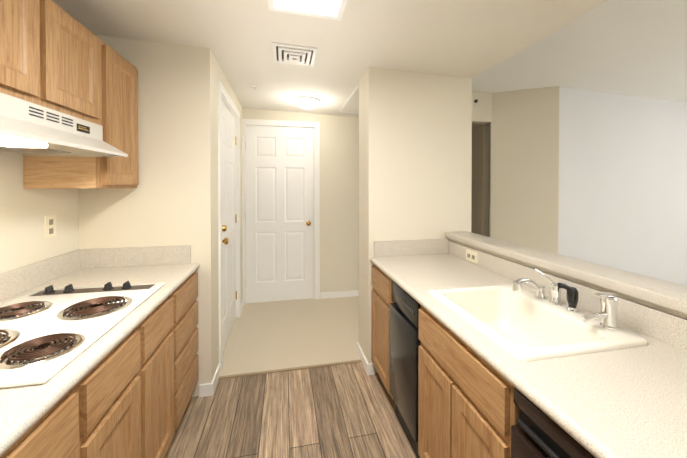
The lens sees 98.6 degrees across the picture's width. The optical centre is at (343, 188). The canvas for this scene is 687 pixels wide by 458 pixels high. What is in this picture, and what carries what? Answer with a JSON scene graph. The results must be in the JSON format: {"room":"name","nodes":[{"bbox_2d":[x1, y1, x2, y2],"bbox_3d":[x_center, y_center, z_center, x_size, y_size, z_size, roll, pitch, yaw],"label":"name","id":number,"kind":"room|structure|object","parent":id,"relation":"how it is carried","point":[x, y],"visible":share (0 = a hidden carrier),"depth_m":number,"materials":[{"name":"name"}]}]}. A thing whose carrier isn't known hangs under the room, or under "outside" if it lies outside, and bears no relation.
{"room":"kitchen","nodes":[
{"label":"kitchen","id":0,"kind":"room"},
{"bbox_2d":[0,151,78,272],"bbox_3d":[-1.309,0.221,-0.256,0.120,2.430,4.300,0,1,-11],"label":"wall","id":1,"kind":"structure","parent":0,"point":[24,241],"depth_m":1.48,"materials":[{"name":"paint"}]},
{"bbox_2d":[45,215,56,237],"bbox_3d":[-1.623,0.207,1.637,0.007,0.120,0.075,0,1,-11],"label":"outlet","id":2,"kind":"object","parent":1,"relation":"attached to","point":[50,225],"visible":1,"depth_m":1.63,"materials":[{"name":"beige plastic"}]},
{"bbox_2d":[0,0,107,188],"bbox_3d":[-1.342,-0.388,1.115,0.352,0.780,0.785,0,1,-11],"label":"upper cabinet","id":3,"kind":"object","parent":1,"relation":"attached to","point":[54,56],"depth_m":1.28,"materials":[{"name":"brown wood"}]},
{"bbox_2d":[0,92,127,156],"bbox_3d":[-1.288,-0.235,1.128,0.463,0.173,0.781,0,1,-11],"label":"range hood","id":4,"kind":"object","parent":3,"relation":"attached to","point":[28,128],"visible":0.98,"depth_m":1.17,"materials":[{"name":"white metal"}]},
{"bbox_2d":[108,45,138,187],"bbox_3d":[-1.459,-0.393,1.695,0.352,0.780,0.398,0,1,-11],"label":"upper cabinet","id":5,"kind":"object","parent":1,"relation":"attached to","point":[123,172],"depth_m":1.73,"materials":[{"name":"brown wood"}]},
{"bbox_2d":[186,45,242,396],"bbox_3d":[-1.132,0.191,2.829,0.120,2.430,1.680,0,1,-11],"label":"wall","id":6,"kind":"structure","parent":0,"point":[203,71],"depth_m":2.01,"materials":[{"name":"paint"}]},
{"bbox_2d":[222,101,236,350],"bbox_3d":[-1.061,0.322,2.755,0.110,2.158,0.893,0,1,-11],"label":"entry door","id":7,"kind":"structure","parent":6,"relation":"in","point":[229,218],"depth_m":2.79,"materials":[{"name":"white wood"}]},
{"bbox_2d":[218,80,240,371],"bbox_3d":[-1.105,0.289,2.743,0.135,2.235,1.030,0,1,-11],"label":"door frame","id":8,"kind":"structure","parent":6,"relation":"attached to","point":[224,96],"depth_m":2.37,"materials":[{"name":"white wood"}]},
{"bbox_2d":[78,35,471,372],"bbox_3d":[-0.403,0.111,2.270,2.890,2.600,0.300,0,1,-11],"label":"wall","id":9,"kind":"structure","parent":0,"point":[415,155],"depth_m":2.26,"materials":[{"name":"paint"}]},
{"bbox_2d":[357,342,370,374],"bbox_3d":[0.160,1.370,2.382,0.018,0.080,0.300,0,1,-11],"label":"baseboard","id":10,"kind":"structure","parent":9,"relation":"attached to","point":[367,367],"depth_m":2.33,"materials":[{"name":"white wood"}]},
{"bbox_2d":[220,296,359,375],"bbox_3d":[2.446,1.432,2.446,8.700,0.056,8.100,0,1,-11],"label":"floor carpet","id":11,"kind":"object","parent":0,"point":[271,335],"depth_m":2.82,"materials":[{"name":"beige carpet"}]},
{"bbox_2d":[164,362,415,457],"bbox_3d":[-0.046,1.457,0.096,2.890,0.050,4.470,0,1,-11],"label":"floor","id":12,"kind":"structure","parent":0,"point":[342,411],"depth_m":1.81,"materials":[{"name":"wood"}]},
{"bbox_2d":[0,367,95,457],"bbox_3d":[-1.055,0.991,0.587,0.702,0.872,0.436,0,1,-11],"label":"base cabinet","id":13,"kind":"object","parent":12,"relation":"on","point":[68,429],"depth_m":0.79,"materials":[{"name":"brown wood"}]},
{"bbox_2d":[0,245,199,456],"bbox_3d":[-0.915,0.480,-0.099,0.708,0.160,4.148,0,1,-11],"label":"countertop","id":14,"kind":"structure","parent":13,"relation":"on","point":[24,410],"depth_m":1.48,"materials":[{"name":"laminate"}]},
{"bbox_2d":[0,281,164,388],"bbox_3d":[-1.140,0.485,1.104,0.575,0.045,0.795,0,1,-11],"label":"cooktop","id":15,"kind":"object","parent":14,"relation":"in","point":[48,333],"visible":1,"depth_m":1.08,"materials":[{"name":"white metal"}]},
{"bbox_2d":[95,315,151,457],"bbox_3d":[-1.130,0.988,0.963,0.702,0.872,0.402,0,1,-11],"label":"base cabinet","id":16,"kind":"object","parent":12,"relation":"on","point":[129,395],"depth_m":1.10,"materials":[{"name":"brown wood"}]},
{"bbox_2d":[150,287,179,457],"bbox_3d":[-1.202,0.984,1.319,0.702,0.872,0.397,0,1,-11],"label":"base cabinet","id":17,"kind":"object","parent":12,"relation":"on","point":[166,317],"depth_m":1.46,"materials":[{"name":"brown wood"}]},
{"bbox_2d":[179,271,198,420],"bbox_3d":[-1.280,0.980,1.710,0.702,0.872,0.466,0,1,-11],"label":"base cabinet","id":18,"kind":"object","parent":12,"relation":"on","point":[189,367],"depth_m":1.79,"materials":[{"name":"brown wood"}]},
{"bbox_2d":[218,359,361,378],"bbox_3d":[-0.392,1.407,2.304,1.120,0.009,0.022,0,1,-11],"label":"transition piece","id":19,"kind":"object","parent":12,"relation":"on","point":[286,369],"visible":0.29,"depth_m":2.29,"materials":[{"name":"beige wood"}]},
{"bbox_2d":[371,264,386,389],"bbox_3d":[0.567,0.986,2.107,0.652,0.854,0.413,0,1,-11],"label":"base cabinet","id":20,"kind":"object","parent":12,"relation":"on","point":[378,278],"depth_m":2.06,"materials":[{"name":"brown wood"}]},
{"bbox_2d":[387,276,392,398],"bbox_3d":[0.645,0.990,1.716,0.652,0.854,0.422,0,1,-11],"label":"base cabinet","id":21,"kind":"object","parent":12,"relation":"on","point":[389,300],"depth_m":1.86,"materials":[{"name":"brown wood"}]},
{"bbox_2d":[390,280,420,457],"bbox_3d":[0.640,0.991,1.715,0.647,0.852,0.371,0,1,-11],"label":"dishwasher","id":22,"kind":"object","parent":12,"relation":"on","point":[405,307],"visible":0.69,"depth_m":1.61,"materials":[{"name":"black metal"}]},
{"bbox_2d":[418,306,496,457],"bbox_3d":[0.743,0.995,1.228,0.652,0.854,0.610,0,1,-11],"label":"base cabinet","id":23,"kind":"object","parent":12,"relation":"on","point":[468,407],"depth_m":1.17,"materials":[{"name":"brown wood"}]},
{"bbox_2d":[495,372,519,457],"bbox_3d":[0.863,1.000,0.630,0.652,0.854,0.646,0,1,-11],"label":"base cabinet","id":24,"kind":"object","parent":12,"relation":"on","point":[507,412],"depth_m":0.89,"materials":[{"name":"brown wood"}]},
{"bbox_2d":[370,239,686,457],"bbox_3d":[0.931,0.498,0.271,0.658,0.156,4.148,0,1,-11],"label":"countertop","id":25,"kind":"structure","parent":24,"relation":"on","point":[626,403],"depth_m":0.89,"materials":[{"name":"laminate"}]},
{"bbox_2d":[466,249,477,263],"bbox_3d":[0.891,0.469,2.051,0.007,0.076,0.125,0,1,-11],"label":"outlet","id":26,"kind":"object","parent":25,"relation":"attached to","point":[471,256],"visible":1,"depth_m":2.04,"materials":[{"name":"beige plastic"}]},
{"bbox_2d":[511,268,561,305],"bbox_3d":[0.859,0.438,1.324,0.192,0.141,0.119,0,1,-11],"label":"faucet","id":27,"kind":"object","parent":25,"relation":"on","point":[516,287],"visible":0.96,"depth_m":1.32,"materials":[{"name":"silver metal"}]},
{"bbox_2d":[429,283,647,361],"bbox_3d":[0.736,0.608,1.250,0.520,0.197,0.608,0,1,-11],"label":"sink","id":28,"kind":"object","parent":25,"relation":"in","point":[525,325],"visible":0.52,"depth_m":1.27,"materials":[{"name":"white porcelain"}]},
{"bbox_2d":[557,282,578,312],"bbox_3d":[0.938,0.451,1.229,0.075,0.117,0.049,0,1,-11],"label":"sprayer","id":29,"kind":"object","parent":28,"relation":"on","point":[572,295],"visible":1,"depth_m":1.22,"materials":[{"name":"black plastic"}]},
{"bbox_2d":[581,292,618,330],"bbox_3d":[0.938,0.447,1.079,0.135,0.127,0.053,0,1,-11],"label":"filter faucet","id":30,"kind":"object","parent":25,"relation":"on","point":[607,315],"visible":1,"depth_m":1.07,"materials":[{"name":"silver metal"}]},
{"bbox_2d":[511,387,594,457],"bbox_3d":[0.857,1.001,0.629,0.648,0.852,0.596,0,1,-11],"label":"oven","id":31,"kind":"object","parent":12,"relation":"on","point":[536,432],"visible":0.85,"depth_m":0.78,"materials":[{"name":"black metal"}]},
{"bbox_2d":[52,0,608,116],"bbox_3d":[-0.116,-1.092,0.827,2.890,0.425,5.980,0,1,-11],"label":"ceiling","id":32,"kind":"structure","parent":0,"point":[471,39],"depth_m":1.78,"materials":[{"name":"white paint"}]},
{"bbox_2d":[272,42,316,66],"bbox_3d":[-0.343,-0.924,2.063,0.290,0.035,0.290,0,1,-11],"label":"ceiling vent","id":33,"kind":"object","parent":32,"relation":"in","point":[294,54],"visible":1,"depth_m":2.02,"materials":[{"name":"white metal"}]},
{"bbox_2d":[295,96,319,108],"bbox_3d":[-0.379,-0.898,3.132,0.260,0.095,0.260,0,1,-11],"label":"dome light","id":34,"kind":"object","parent":32,"relation":"attached to","point":[306,102],"visible":0.98,"depth_m":3.05,"materials":[{"name":"white glass"}]},
{"bbox_2d":[268,0,347,20],"bbox_3d":[-0.061,-0.872,0.810,0.340,0.115,1.220,0,1,-11],"label":"fluorescent light fixture","id":35,"kind":"object","parent":32,"relation":"attached to","point":[330,9],"visible":1,"depth_m":1.35,"materials":[{"name":"white plastic"}]},
{"bbox_2d":[339,86,358,113],"bbox_3d":[0.369,-0.914,3.170,0.680,0.030,0.940,0,1,-11],"label":"attic hatch","id":36,"kind":"object","parent":32,"relation":"attached to","point":[350,97],"visible":0.25,"depth_m":3.12,"materials":[{"name":"white"}]},
{"bbox_2d":[242,91,491,292],"bbox_3d":[0.309,0.098,3.683,3.040,2.600,0.570,0,1,-11],"label":"wall","id":37,"kind":"structure","parent":0,"point":[339,203],"depth_m":3.77,"materials":[{"name":"paint"}]},
{"bbox_2d":[245,125,313,302],"bbox_3d":[-0.779,0.313,3.640,0.828,2.158,0.110,0,1,-11],"label":"back door","id":38,"kind":"structure","parent":37,"relation":"in","point":[279,213],"depth_m":3.66,"materials":[{"name":"white wood"}]},
{"bbox_2d":[242,119,319,304],"bbox_3d":[-0.786,0.280,3.686,0.965,2.235,0.135,0,1,-11],"label":"door frame","id":39,"kind":"structure","parent":37,"relation":"attached to","point":[279,123],"depth_m":3.68,"materials":[{"name":"white wood"}]},
{"bbox_2d":[320,290,358,298],"bbox_3d":[0.361,1.356,3.867,1.330,0.080,0.014,0,1,-11],"label":"baseboard","id":40,"kind":"structure","parent":37,"relation":"attached to","point":[323,295],"depth_m":3.78,"materials":[{"name":"white wood"}]},
{"bbox_2d":[471,123,489,236],"bbox_3d":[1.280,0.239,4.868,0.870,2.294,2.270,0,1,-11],"label":"doorway","id":41,"kind":"structure","parent":0,"point":[480,201],"depth_m":3.91,"materials":[{"name":"paint"}]},
{"bbox_2d":[489,86,558,253],"bbox_3d":[2.209,0.098,3.645,0.718,2.600,0.120,0,1,21],"label":"wall","id":42,"kind":"structure","parent":0,"point":[524,170],"depth_m":3.58,"materials":[{"name":"paint"}]},
{"bbox_2d":[472,0,686,102],"bbox_3d":[4.179,-1.233,1.636,5.850,0.100,6.120,0,1,-11],"label":"ceiling","id":43,"kind":"structure","parent":0,"point":[638,48],"depth_m":2.68,"materials":[{"name":"white paint"}]},
{"bbox_2d":[558,86,686,285],"bbox_3d":[4.461,0.093,4.119,4.085,2.600,0.529,0,1,-11],"label":"wall","id":44,"kind":"structure","parent":0,"point":[622,182],"depth_m":3.63,"materials":[{"name":"paint"}]},
{"bbox_3d":[1.317,0.931,0.338,0.120,0.998,4.180,0,1,-11],"label":"wall","id":45,"kind":"structure","parent":0,"visible":0},
{"bbox_2d":[445,231,686,318],"bbox_3d":[1.312,0.397,0.346,0.195,0.066,4.148,0,1,-11],"label":"ledge shelf","id":46,"kind":"object","parent":45,"relation":"on","point":[665,296],"visible":0.96,"depth_m":1.28,"materials":[{"name":"laminate"}]}
]}

